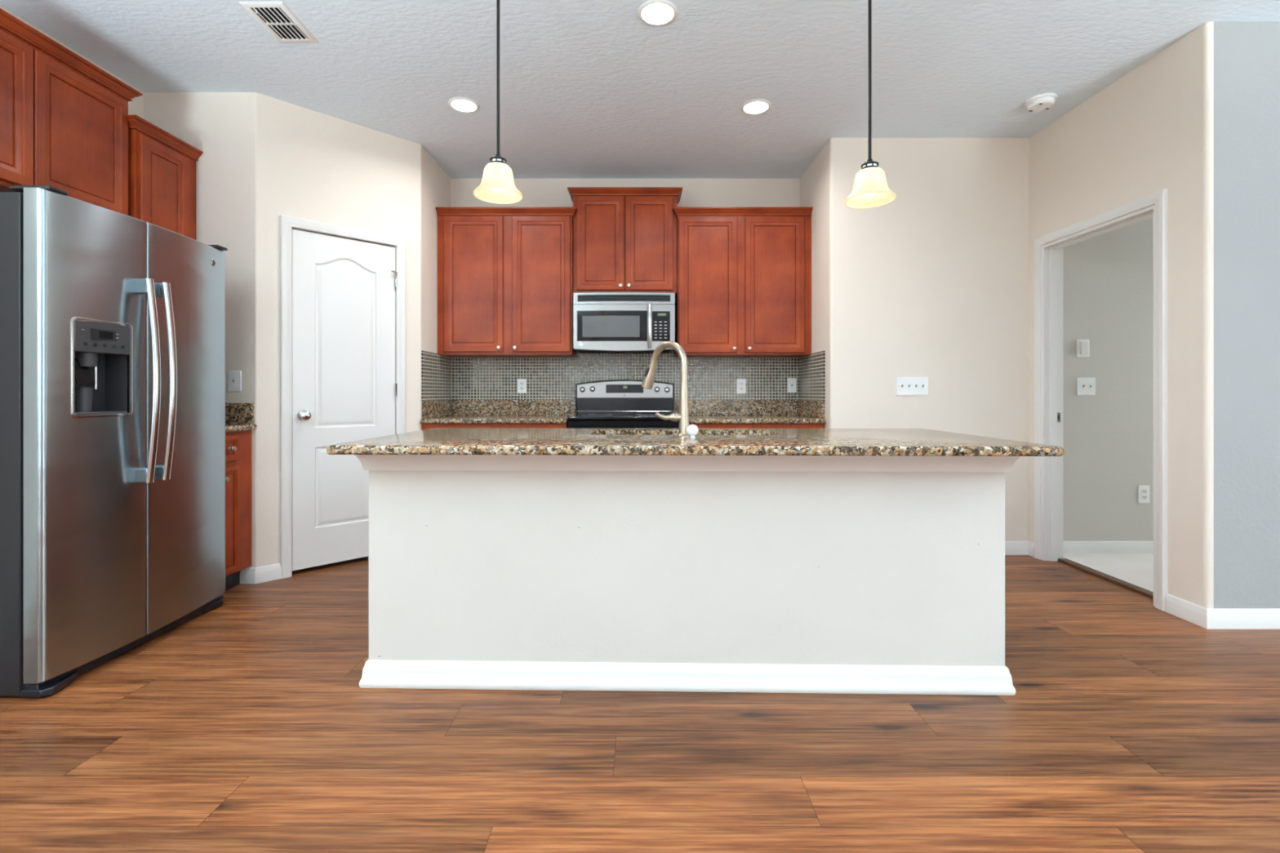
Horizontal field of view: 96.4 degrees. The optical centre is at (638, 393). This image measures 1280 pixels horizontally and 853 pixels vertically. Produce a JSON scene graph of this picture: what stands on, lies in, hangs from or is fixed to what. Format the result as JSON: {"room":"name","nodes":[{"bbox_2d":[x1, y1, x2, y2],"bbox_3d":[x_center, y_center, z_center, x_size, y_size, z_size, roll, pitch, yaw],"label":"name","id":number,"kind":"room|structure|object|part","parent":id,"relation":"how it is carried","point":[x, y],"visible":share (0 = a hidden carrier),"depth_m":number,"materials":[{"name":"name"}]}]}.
{"room":"kitchen","nodes":[
{"label":"kitchen","id":0,"kind":"room"},
{"bbox_2d":[0,5,143,119],"bbox_3d":[-2.850,-0.313,-1.742,0.120,2.766,12.756,0,0,0],"label":"wall","id":1,"kind":"structure","parent":0,"point":[135,107],"depth_m":3.12,"materials":[{"name":"beige paint"}]},
{"bbox_2d":[0,8,142,215],"bbox_3d":[-2.635,-1.163,2.391,0.303,0.673,0.950,0,0,0],"label":"upper cabinet","id":2,"kind":"object","parent":1,"relation":"attached to","point":[64,122],"visible":0.8,"depth_m":2.48,"materials":[{"name":"brown wood"}]},
{"bbox_3d":[-2.655,-0.829,2.372,0.257,0.006,0.888,0,0,0],"label":"panel","id":3,"kind":"part","parent":2,"relation":"part of","materials":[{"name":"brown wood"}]},
{"bbox_3d":[-2.513,-1.137,2.149,0.019,0.586,0.442,0,0,0],"label":"door","id":4,"kind":"part","parent":2,"relation":"part of","materials":[{"name":"brown wood"}]},
{"bbox_3d":[-2.633,-1.474,2.391,0.298,0.050,0.950,0,0,0],"label":"crown molding","id":5,"kind":"part","parent":2,"relation":"part of","materials":[{"name":"brown wood"}]},
{"bbox_3d":[-2.513,-1.137,2.593,0.019,0.586,0.434,0,0,0],"label":"door","id":6,"kind":"part","parent":2,"relation":"part of","materials":[{"name":"brown wood"}]},
{"bbox_2d":[125,115,203,239],"bbox_3d":[-2.614,-0.821,3.007,0.347,1.077,0.430,0,0,0],"label":"upper cabinet","id":7,"kind":"object","parent":1,"relation":"attached to","point":[162,166],"visible":0.34,"depth_m":2.97,"materials":[{"name":"brown wood"}]},
{"bbox_3d":[-2.481,-0.796,2.997,0.019,0.992,0.302,0,0,0],"label":"door","id":8,"kind":"part","parent":7,"relation":"part of","materials":[{"name":"brown wood"}]},
{"bbox_3d":[-2.486,-1.334,3.007,0.068,0.050,0.430,0,0,0],"label":"crown molding","id":9,"kind":"part","parent":7,"relation":"part of","materials":[{"name":"brown wood"}]},
{"bbox_2d":[143,92,450,575],"bbox_3d":[-2.010,-0.313,3.743,1.838,2.766,0.529,0,0,-45],"label":"wall","id":10,"kind":"structure","parent":0,"point":[264,158],"depth_m":3.29,"materials":[{"name":"beige paint"}]},
{"bbox_2d":[227,370,241,391],"bbox_3d":[-2.275,-0.069,3.216,0.074,0.118,0.018,0,0,0],"label":"light switch","id":11,"kind":"object","parent":10,"relation":"attached to","point":[234,377],"visible":1,"depth_m":3.22,"materials":[{"name":"white plastic"}]},
{"bbox_2d":[240,563,281,583],"bbox_3d":[-2.172,1.026,3.239,0.258,0.088,0.066,0,0,-21],"label":"baseboard","id":12,"kind":"structure","parent":10,"relation":"attached to","point":[273,571],"depth_m":3.23,"materials":[{"name":"white paint"}]},
{"bbox_2d":[280,214,405,578],"bbox_3d":[-1.806,0.019,3.555,0.727,2.101,0.109,0,0,-45],"label":"door","id":13,"kind":"structure","parent":10,"relation":"in","point":[344,388],"depth_m":3.51,"materials":[{"name":"white paint"}]},
{"bbox_3d":[-1.966,0.131,3.371,0.062,0.062,0.074,0,0,-45],"label":"knob","id":14,"kind":"part","parent":13,"relation":"part of","materials":[{"name":"metal"}]},
{"bbox_2d":[421,351,451,400],"bbox_3d":[-1.477,-0.119,4.210,0.008,0.344,0.610,0,0,0],"label":"tile backsplash","id":15,"kind":"structure","parent":10,"relation":"attached to","point":[436,369],"depth_m":4.15,"materials":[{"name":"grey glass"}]},
{"bbox_2d":[450,178,799,413],"bbox_3d":[-0.698,-0.313,4.576,4.185,2.766,0.120,0,0,0],"label":"wall","id":16,"kind":"structure","parent":0,"point":[536,193],"depth_m":4.52,"materials":[{"name":"beige paint"}]},
{"bbox_2d":[435,207,577,357],"bbox_3d":[-0.965,-0.821,4.332,1.030,1.077,0.344,0,0,0],"label":"upper cabinet","id":17,"kind":"object","parent":16,"relation":"attached to","point":[505,274],"visible":0.98,"depth_m":4.20,"materials":[{"name":"brown wood"}]},
{"bbox_3d":[-1.211,-0.802,4.200,0.435,0.998,0.019,0,0,0],"label":"door","id":18,"kind":"part","parent":17,"relation":"part of","materials":[{"name":"brown wood"}]},
{"bbox_3d":[-0.965,-1.334,4.205,1.030,0.050,0.066,0,0,0],"label":"crown molding","id":19,"kind":"part","parent":17,"relation":"part of","materials":[{"name":"brown wood"}]},
{"bbox_3d":[-0.984,-0.285,4.357,0.968,0.006,0.286,0,0,0],"label":"panel","id":20,"kind":"part","parent":17,"relation":"part of","materials":[{"name":"brown wood"}]},
{"bbox_3d":[-0.714,-0.802,4.200,0.426,0.998,0.019,0,0,0],"label":"door","id":21,"kind":"part","parent":17,"relation":"part of","materials":[{"name":"brown wood"}]},
{"bbox_2d":[567,186,682,297],"bbox_3d":[-0.099,-1.127,4.347,0.847,0.773,0.314,0,0,0],"label":"upper cabinet","id":22,"kind":"object","parent":16,"relation":"attached to","point":[624,238],"visible":0.98,"depth_m":4.23,"materials":[{"name":"brown wood"}]},
{"bbox_3d":[-0.281,-1.110,4.231,0.354,0.695,0.019,0,0,0],"label":"door","id":23,"kind":"part","parent":22,"relation":"part of","materials":[{"name":"brown wood"}]},
{"bbox_2d":[573,292,675,352],"bbox_3d":[-0.103,-0.518,4.295,0.736,0.420,0.417,0,0,0],"label":"microwave","id":24,"kind":"object","parent":22,"relation":"attached to","point":[603,322],"visible":0.98,"depth_m":4.14,"materials":[{"name":"silver metal"}]},
{"bbox_3d":[-0.103,-0.687,4.152,0.736,0.082,0.039,0,0,0],"label":"vent panel","id":25,"kind":"part","parent":24,"relation":"part of","materials":[{"name":"silver metal"}]},
{"bbox_3d":[0.081,-0.482,4.113,0.027,0.317,0.052,0,0,0],"label":"handle","id":26,"kind":"part","parent":24,"relation":"part of","materials":[{"name":"metal"}]},
{"bbox_3d":[0.164,-0.485,4.153,0.131,0.217,0.035,0,0,0],"label":"control panel","id":27,"kind":"part","parent":24,"relation":"part of","materials":[{"name":"black glass"}]},
{"bbox_3d":[-0.099,-1.489,4.351,0.847,0.050,0.298,0,0,0],"label":"crown molding","id":28,"kind":"part","parent":22,"relation":"part of","materials":[{"name":"brown wood"}]},
{"bbox_3d":[0.081,-1.110,4.231,0.353,0.695,0.019,0,0,0],"label":"door","id":29,"kind":"part","parent":22,"relation":"part of","materials":[{"name":"brown wood"}]},
{"bbox_2d":[451,349,799,399],"bbox_3d":[-0.103,-0.333,4.511,2.738,0.774,0.008,0,0,0],"label":"tile backsplash","id":30,"kind":"structure","parent":16,"relation":"attached to","point":[472,378],"depth_m":4.51,"materials":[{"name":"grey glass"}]},
{"bbox_2d":[517,378,526,393],"bbox_3d":[-0.916,-0.057,4.503,0.070,0.114,0.009,0,0,0],"label":"wall outlet","id":31,"kind":"object","parent":30,"relation":"attached to","point":[522,383],"visible":1,"depth_m":4.50,"materials":[{"name":"white plastic"}]},
{"bbox_2d":[736,378,746,393],"bbox_3d":[0.811,-0.056,4.503,0.074,0.118,0.009,0,0,0],"label":"wall outlet","id":32,"kind":"object","parent":30,"relation":"attached to","point":[740,383],"visible":1,"depth_m":4.50,"materials":[{"name":"white plastic"}]},
{"bbox_2d":[786,377,795,392],"bbox_3d":[1.208,-0.062,4.498,0.070,0.114,0.018,0,0,0],"label":"light switch","id":33,"kind":"object","parent":30,"relation":"attached to","point":[791,382],"visible":1,"depth_m":4.50,"materials":[{"name":"white plastic"}]},
{"bbox_2d":[672,207,813,357],"bbox_3d":[0.762,-0.821,4.332,1.022,1.077,0.344,0,0,0],"label":"upper cabinet","id":34,"kind":"object","parent":16,"relation":"attached to","point":[744,274],"visible":0.97,"depth_m":4.20,"materials":[{"name":"brown wood"}]},
{"bbox_3d":[0.511,-0.796,4.200,0.429,0.995,0.019,0,0,0],"label":"door","id":35,"kind":"part","parent":34,"relation":"part of","materials":[{"name":"brown wood"}]},
{"bbox_3d":[0.762,-1.334,4.205,1.022,0.050,0.066,0,0,0],"label":"crown molding","id":36,"kind":"part","parent":34,"relation":"part of","materials":[{"name":"brown wood"}]},
{"bbox_3d":[0.781,-0.285,4.357,0.960,0.006,0.286,0,0,0],"label":"panel","id":37,"kind":"part","parent":34,"relation":"part of","materials":[{"name":"brown wood"}]},
{"bbox_3d":[1.001,-0.796,4.200,0.434,0.995,0.019,0,0,0],"label":"door","id":38,"kind":"part","parent":34,"relation":"part of","materials":[{"name":"brown wood"}]},
{"bbox_2d":[0,555,1279,852],"bbox_3d":[1.580,1.095,-1.670,9.040,0.050,12.860,0,0,0],"label":"floor","id":39,"kind":"structure","parent":0,"point":[247,724],"depth_m":1.71,"materials":[{"name":"wood"}]},
{"bbox_2d":[0,185,227,697],"bbox_3d":[-2.360,0.169,2.448,0.790,1.803,0.917,0,0,0],"label":"refrigerator","id":40,"kind":"object","parent":39,"relation":"on","point":[113,323],"visible":1,"depth_m":2.20,"materials":[{"name":"silver metal"}]},
{"bbox_3d":[-2.127,0.025,2.190,0.060,0.095,0.060,0,0,0],"label":"plate","id":41,"kind":"part","parent":40,"relation":"part of","materials":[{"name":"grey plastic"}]},
{"bbox_3d":[-2.095,0.147,2.187,0.088,1.726,0.394,0,0,0],"label":"freezer door","id":42,"kind":"part","parent":40,"relation":"part of","materials":[{"name":"silver metal"}]},
{"bbox_3d":[-2.059,-0.094,2.200,0.008,0.374,0.239,0,0,4],"label":"dispenser trim","id":43,"kind":"part","parent":40,"relation":"part of","materials":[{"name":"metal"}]},
{"bbox_3d":[-2.081,-0.215,2.200,0.057,0.122,0.219,0,0,4],"label":"control panel","id":44,"kind":"part","parent":40,"relation":"part of","materials":[{"name":"grey plastic"}]},
{"bbox_3d":[-2.054,-0.224,2.205,0.005,0.040,0.114,0,0,0],"label":"display frame","id":45,"kind":"part","parent":40,"relation":"part of","materials":[{"name":"grey plastic"}]},
{"bbox_3d":[-2.029,-0.438,2.347,0.056,0.060,0.028,0,0,0],"label":"handle mount","id":46,"kind":"part","parent":40,"relation":"part of","materials":[{"name":"silver metal"}]},
{"bbox_3d":[-2.029,0.335,2.347,0.056,0.060,0.028,0,0,0],"label":"handle mount","id":47,"kind":"part","parent":40,"relation":"part of","materials":[{"name":"silver metal"}]},
{"bbox_3d":[-1.990,-0.051,2.347,0.050,0.835,0.033,0,0,0],"label":"handle","id":48,"kind":"part","parent":40,"relation":"part of","materials":[{"name":"metal"}]},
{"bbox_3d":[-2.029,-0.438,2.429,0.056,0.060,0.028,0,0,0],"label":"handle mount","id":49,"kind":"part","parent":40,"relation":"part of","materials":[{"name":"silver metal"}]},
{"bbox_3d":[-2.029,0.335,2.429,0.056,0.060,0.028,0,0,0],"label":"handle mount","id":50,"kind":"part","parent":40,"relation":"part of","materials":[{"name":"silver metal"}]},
{"bbox_3d":[-1.990,-0.051,2.429,0.050,0.835,0.033,0,0,0],"label":"handle","id":51,"kind":"part","parent":40,"relation":"part of","materials":[{"name":"metal"}]},
{"bbox_3d":[-2.095,0.147,2.648,0.088,1.726,0.516,0,0,0],"label":"fresh food door","id":52,"kind":"part","parent":40,"relation":"part of","materials":[{"name":"silver metal"}]},
{"bbox_2d":[225,430,251,591],"bbox_3d":[-2.458,0.637,3.074,0.659,0.865,0.297,0,0,0],"label":"base cabinet","id":53,"kind":"object","parent":39,"relation":"on","point":[238,443],"visible":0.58,"depth_m":3.09,"materials":[{"name":"brown wood"}]},
{"bbox_3d":[-2.143,0.292,3.018,0.031,0.029,0.029,0,0,0],"label":"knob","id":54,"kind":"part","parent":53,"relation":"part of","materials":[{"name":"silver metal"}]},
{"bbox_3d":[-2.168,0.292,3.018,0.019,0.135,0.163,0,0,0],"label":"drawer","id":55,"kind":"part","parent":53,"relation":"part of","materials":[{"name":"brown wood"}]},
{"bbox_3d":[-2.168,0.672,3.018,0.019,0.565,0.163,0,0,0],"label":"door","id":56,"kind":"part","parent":53,"relation":"part of","materials":[{"name":"brown wood"}]},
{"bbox_2d":[225,402,257,432],"bbox_3d":[-2.470,0.129,3.075,0.639,0.152,0.299,0,0,0],"label":"countertop","id":57,"kind":"structure","parent":53,"relation":"on","point":[239,416],"depth_m":3.20,"materials":[{"name":"beige stone"}]},
{"bbox_2d":[422,422,568,430],"bbox_3d":[-0.986,0.637,4.184,0.989,0.865,0.658,0,0,0],"label":"base cabinet","id":58,"kind":"object","parent":39,"relation":"on","point":[424,426],"visible":0.02,"depth_m":3.90,"materials":[{"name":"brown wood"}]},
{"bbox_3d":[-1.230,0.292,3.896,0.460,0.135,0.019,0,0,0],"label":"drawer","id":59,"kind":"part","parent":58,"relation":"part of","materials":[{"name":"brown wood"}]},
{"bbox_2d":[420,400,576,423],"bbox_3d":[-0.985,0.129,4.197,0.992,0.152,0.635,0,0,0],"label":"countertop","id":60,"kind":"structure","parent":58,"relation":"on","point":[445,411],"depth_m":4.50,"materials":[{"name":"beige stone"}]},
{"bbox_3d":[-0.755,0.292,3.896,0.470,0.135,0.019,0,0,0],"label":"drawer","id":61,"kind":"part","parent":58,"relation":"part of","materials":[{"name":"brown wood"}]},
{"bbox_2d":[567,379,679,428],"bbox_3d":[-0.101,0.467,4.154,0.762,1.145,0.722,0,0,0],"label":"range","id":62,"kind":"object","parent":39,"relation":"on","point":[611,403],"visible":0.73,"depth_m":4.37,"materials":[{"name":"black metal"}]},
{"bbox_2d":[567,413,670,420],"bbox_3d":[-0.101,0.172,4.188,0.762,0.027,0.655,0,0,0],"label":"cooktop","id":63,"kind":"object","parent":62,"relation":"in","point":[577,416],"depth_m":3.86,"materials":[{"name":"black glass"}]},
{"bbox_3d":[-0.104,0.138,4.371,0.732,0.007,0.007,0,0,0],"label":"trim","id":64,"kind":"part","parent":62,"relation":"part of","materials":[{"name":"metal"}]},
{"bbox_2d":[354,454,1021,695],"bbox_3d":[0.169,0.639,2.444,2.374,0.862,0.826,0,0,1],"label":"kitchen island","id":65,"kind":"object","parent":39,"relation":"on","point":[765,574],"visible":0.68,"depth_m":2.06,"materials":[{"name":"paint"}]},
{"bbox_3d":[0.162,0.244,2.107,2.374,0.073,0.151,0,0,1],"label":"cove trim","id":66,"kind":"part","parent":65,"relation":"part of","materials":[{"name":"white paint"}]},
{"bbox_3d":[0.162,1.022,2.114,2.346,0.096,0.137,0,0,1],"label":"baseboard","id":67,"kind":"part","parent":65,"relation":"part of","materials":[{"name":"white paint"}]},
{"bbox_2d":[326,427,1063,456],"bbox_3d":[0.182,0.191,2.386,2.457,0.032,0.981,0,0,1],"label":"island countertop","id":68,"kind":"structure","parent":65,"relation":"on","point":[436,441],"depth_m":2.02,"materials":[{"name":"beige stone"}]},
{"bbox_2d":[641,341,690,437],"bbox_3d":[0.084,-0.020,2.353,0.127,0.391,0.267,0,0,-44],"label":"faucet","id":69,"kind":"object","parent":68,"relation":"on","point":[682,416],"visible":0.98,"depth_m":2.29,"materials":[{"name":"silver metal"}]},
{"bbox_3d":[0.101,0.092,2.292,0.070,0.033,0.021,0,0,-15],"label":"lever","id":70,"kind":"part","parent":69,"relation":"part of","materials":[{"name":"silver metal"}]},
{"bbox_3d":[0.126,-0.120,2.366,0.028,0.191,0.204,0,0,-41],"label":"spout","id":71,"kind":"part","parent":69,"relation":"part of","materials":[{"name":"silver metal"}]},
{"bbox_3d":[0.160,0.097,2.300,0.070,0.034,0.035,0,0,0],"label":"handle","id":72,"kind":"part","parent":69,"relation":"part of","materials":[{"name":"silver metal"}]},
{"bbox_2d":[686,424,697,438],"bbox_3d":[0.212,0.148,2.235,0.045,0.053,0.036,0,0,0],"label":"cap","id":73,"kind":"object","parent":68,"relation":"on","point":[692,429],"visible":1,"depth_m":2.22,"materials":[{"name":"plastic"}]},
{"bbox_2d":[688,423,824,428],"bbox_3d":[0.782,0.637,4.184,0.982,0.865,0.658,0,0,0],"label":"base cabinet","id":74,"kind":"object","parent":39,"relation":"on","point":[699,425],"visible":0.02,"depth_m":3.90,"materials":[{"name":"brown wood"}]},
{"bbox_3d":[0.541,0.292,3.896,0.460,0.135,0.019,0,0,0],"label":"drawer","id":75,"kind":"part","parent":74,"relation":"part of","materials":[{"name":"brown wood"}]},
{"bbox_2d":[675,400,826,423],"bbox_3d":[0.780,0.129,4.197,0.988,0.152,0.635,0,0,0],"label":"countertop","id":76,"kind":"structure","parent":74,"relation":"on","point":[700,411],"depth_m":4.50,"materials":[{"name":"beige stone"}]},
{"bbox_3d":[1.016,0.292,3.896,0.470,0.135,0.019,0,0,0],"label":"drawer","id":77,"kind":"part","parent":74,"relation":"part of","materials":[{"name":"brown wood"}]},
{"bbox_2d":[0,0,1279,178],"bbox_3d":[1.605,-1.746,-1.692,9.190,0.100,13.016,0,0,0],"label":"ceiling","id":78,"kind":"structure","parent":0,"point":[589,89],"depth_m":2.96,"materials":[{"name":"white paint"}]},
{"bbox_2d":[237,1,319,42],"bbox_3d":[-1.637,-1.684,2.620,0.195,0.022,0.290,0,0,0],"label":"ceiling vent","id":79,"kind":"object","parent":78,"relation":"in","point":[275,17],"visible":1,"depth_m":2.60,"materials":[{"name":"white plastic"}]},
{"bbox_2d":[448,97,479,112],"bbox_3d":[-1.026,-1.692,3.364,0.178,0.007,0.178,0,0,0],"label":"recessed light","id":80,"kind":"object","parent":78,"relation":"in","point":[463,104],"visible":1,"depth_m":3.35,"materials":[{"name":"white plastic"}]},
{"bbox_2d":[473,0,522,204],"bbox_3d":[-0.539,-1.226,2.200,0.185,0.938,0.185,0,0,0],"label":"pendant lamp","id":81,"kind":"object","parent":78,"relation":"hanging from","point":[497,185],"visible":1,"depth_m":2.19,"materials":[{"name":"beige glass"}]},
{"bbox_3d":[-0.539,-1.292,2.200,0.012,0.769,0.012,0,0,0],"label":"rod","id":82,"kind":"part","parent":81,"relation":"part of","materials":[{"name":"brown metal"}]},
{"bbox_3d":[-0.539,-0.817,2.200,0.185,0.121,0.185,0,0,0],"label":"lamp shade","id":83,"kind":"part","parent":81,"relation":"part of","materials":[{"name":"beige glass"}]},
{"bbox_3d":[-0.539,-0.816,2.200,0.050,0.081,0.050,0,0,0],"label":"bulb","id":84,"kind":"part","parent":81,"relation":"part of","materials":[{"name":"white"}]},
{"bbox_2d":[637,0,677,26],"bbox_3d":[0.086,-1.692,2.550,0.178,0.007,0.178,0,0,0],"label":"recessed light","id":85,"kind":"object","parent":78,"relation":"in","point":[651,12],"visible":1,"depth_m":2.54,"materials":[{"name":"white plastic"}]},
{"bbox_2d":[740,99,771,114],"bbox_3d":[0.696,-1.692,3.387,0.178,0.007,0.178,0,0,0],"label":"recessed light","id":86,"kind":"object","parent":78,"relation":"in","point":[754,106],"visible":1,"depth_m":3.37,"materials":[{"name":"white plastic"}]},
{"bbox_2d":[844,0,896,208],"bbox_3d":[0.890,-1.217,2.200,0.185,0.956,0.185,0,0,0],"label":"pendant lamp","id":87,"kind":"object","parent":78,"relation":"hanging from","point":[870,189],"visible":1,"depth_m":2.19,"materials":[{"name":"beige glass"}]},
{"bbox_3d":[0.890,-1.282,2.200,0.012,0.788,0.012,0,0,0],"label":"rod","id":88,"kind":"part","parent":87,"relation":"part of","materials":[{"name":"brown metal"}]},
{"bbox_3d":[0.890,-0.798,2.200,0.050,0.081,0.050,0,0,0],"label":"bulb","id":89,"kind":"part","parent":87,"relation":"part of","materials":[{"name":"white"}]},
{"bbox_3d":[0.890,-0.799,2.200,0.185,0.121,0.185,0,0,0],"label":"lamp shade","id":90,"kind":"part","parent":87,"relation":"part of","materials":[{"name":"beige glass"}]},
{"bbox_2d":[1024,93,1057,112],"bbox_3d":[2.328,-1.673,3.309,0.156,0.046,0.156,0,0,0],"label":"smoke detector","id":91,"kind":"object","parent":78,"relation":"attached to","point":[1042,102],"visible":1,"depth_m":3.27,"materials":[{"name":"white plastic"}]},
{"bbox_2d":[800,137,848,428],"bbox_3d":[1.335,-0.313,4.158,0.120,2.766,0.716,0,0,0],"label":"wall","id":92,"kind":"structure","parent":0,"point":[824,185],"depth_m":3.80,"materials":[{"name":"beige paint"}]},
{"bbox_2d":[799,351,825,400],"bbox_3d":[1.270,-0.119,4.210,0.008,0.344,0.610,0,0,0],"label":"tile backsplash","id":93,"kind":"structure","parent":92,"relation":"attached to","point":[811,366],"depth_m":4.16,"materials":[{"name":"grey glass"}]},
{"bbox_2d":[848,137,1153,541],"bbox_3d":[3.447,-0.313,3.860,4.105,2.766,0.120,0,0,0],"label":"wall","id":94,"kind":"structure","parent":0,"point":[939,273],"depth_m":3.80,"materials":[{"name":"beige paint"}]},
{"bbox_2d":[896,377,928,395],"bbox_3d":[1.811,-0.048,3.791,0.205,0.113,0.018,0,0,0],"label":"light switch","id":95,"kind":"object","parent":94,"relation":"attached to","point":[904,385],"visible":1,"depth_m":3.78,"materials":[{"name":"white plastic"}]},
{"bbox_2d":[1004,541,1034,557],"bbox_3d":[1.928,1.026,3.817,1.339,0.088,0.114,0,0,2],"label":"baseboard","id":96,"kind":"structure","parent":94,"relation":"attached to","point":[1011,548],"depth_m":3.79,"materials":[{"name":"white paint"}]},
{"bbox_2d":[1076,339,1089,356],"bbox_3d":[2.952,-0.299,3.789,0.082,0.116,0.022,0,0,0],"label":"wall control","id":97,"kind":"object","parent":94,"relation":"attached to","point":[1082,345],"visible":1,"depth_m":3.79,"materials":[{"name":"white plastic"}]},
{"bbox_2d":[1076,377,1095,395],"bbox_3d":[2.973,-0.046,3.791,0.118,0.118,0.018,0,0,0],"label":"light switch","id":98,"kind":"object","parent":94,"relation":"attached to","point":[1085,386],"visible":1,"depth_m":3.79,"materials":[{"name":"white plastic"}]},
{"bbox_2d":[1063,541,1153,552],"bbox_3d":[4.107,1.026,3.793,2.785,0.088,0.014,0,0,0],"label":"baseboard","id":99,"kind":"structure","parent":94,"relation":"attached to","point":[1068,546],"depth_m":3.79,"materials":[{"name":"white paint"}]},
{"bbox_2d":[1137,485,1150,502],"bbox_3d":[3.356,0.670,3.796,0.074,0.118,0.009,0,0,0],"label":"wall outlet","id":100,"kind":"object","parent":94,"relation":"attached to","point":[1144,491],"visible":1,"depth_m":3.79,"materials":[{"name":"white plastic"}]},
{"bbox_2d":[1063,552,1153,591],"bbox_3d":[4.110,1.063,3.260,2.780,0.014,1.080,0,0,0],"label":"floor","id":101,"kind":"structure","parent":0,"point":[1134,568],"depth_m":3.53,"materials":[{"name":"white tile"}]},
{"bbox_2d":[1029,22,1213,608],"bbox_3d":[2.655,-0.313,3.265,0.120,2.766,1.310,0,0,0],"label":"wall","id":102,"kind":"structure","parent":0,"point":[1150,131],"depth_m":2.78,"materials":[{"name":"beige paint"}]},
{"bbox_2d":[1034,188,1167,611],"bbox_3d":[2.655,0.032,3.269,0.154,2.076,0.928,0,0,0],"label":"door frame","id":103,"kind":"structure","parent":102,"relation":"in","point":[1048,248],"depth_m":3.65,"materials":[{"name":"white paint"}]},
{"bbox_3d":[2.685,0.153,3.656,0.024,0.060,0.003,0,0,0],"label":"strike plate","id":104,"kind":"part","parent":103,"relation":"part of","materials":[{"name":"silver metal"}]},
{"bbox_2d":[1057,558,1153,598],"bbox_3d":[2.708,1.062,3.269,0.055,0.016,0.776,0,0,0],"label":"trim","id":105,"kind":"structure","parent":102,"relation":"attached to","point":[1135,588],"depth_m":3.27,"materials":[{"name":"brown wood"}]},
{"bbox_2d":[1213,22,1279,608],"bbox_3d":[4.312,-0.313,2.665,3.375,2.766,0.110,0,0,0],"label":"wall","id":106,"kind":"structure","parent":0,"point":[1246,55],"depth_m":2.61,"materials":[{"name":"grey paint"}]},
{"bbox_2d":[1164,593,1279,629],"bbox_3d":[4.290,1.026,2.700,3.419,0.088,0.207,0,0,0],"label":"baseboard","id":107,"kind":"structure","parent":106,"relation":"attached to","point":[1206,618],"depth_m":2.60,"materials":[{"name":"white paint"}]}
]}

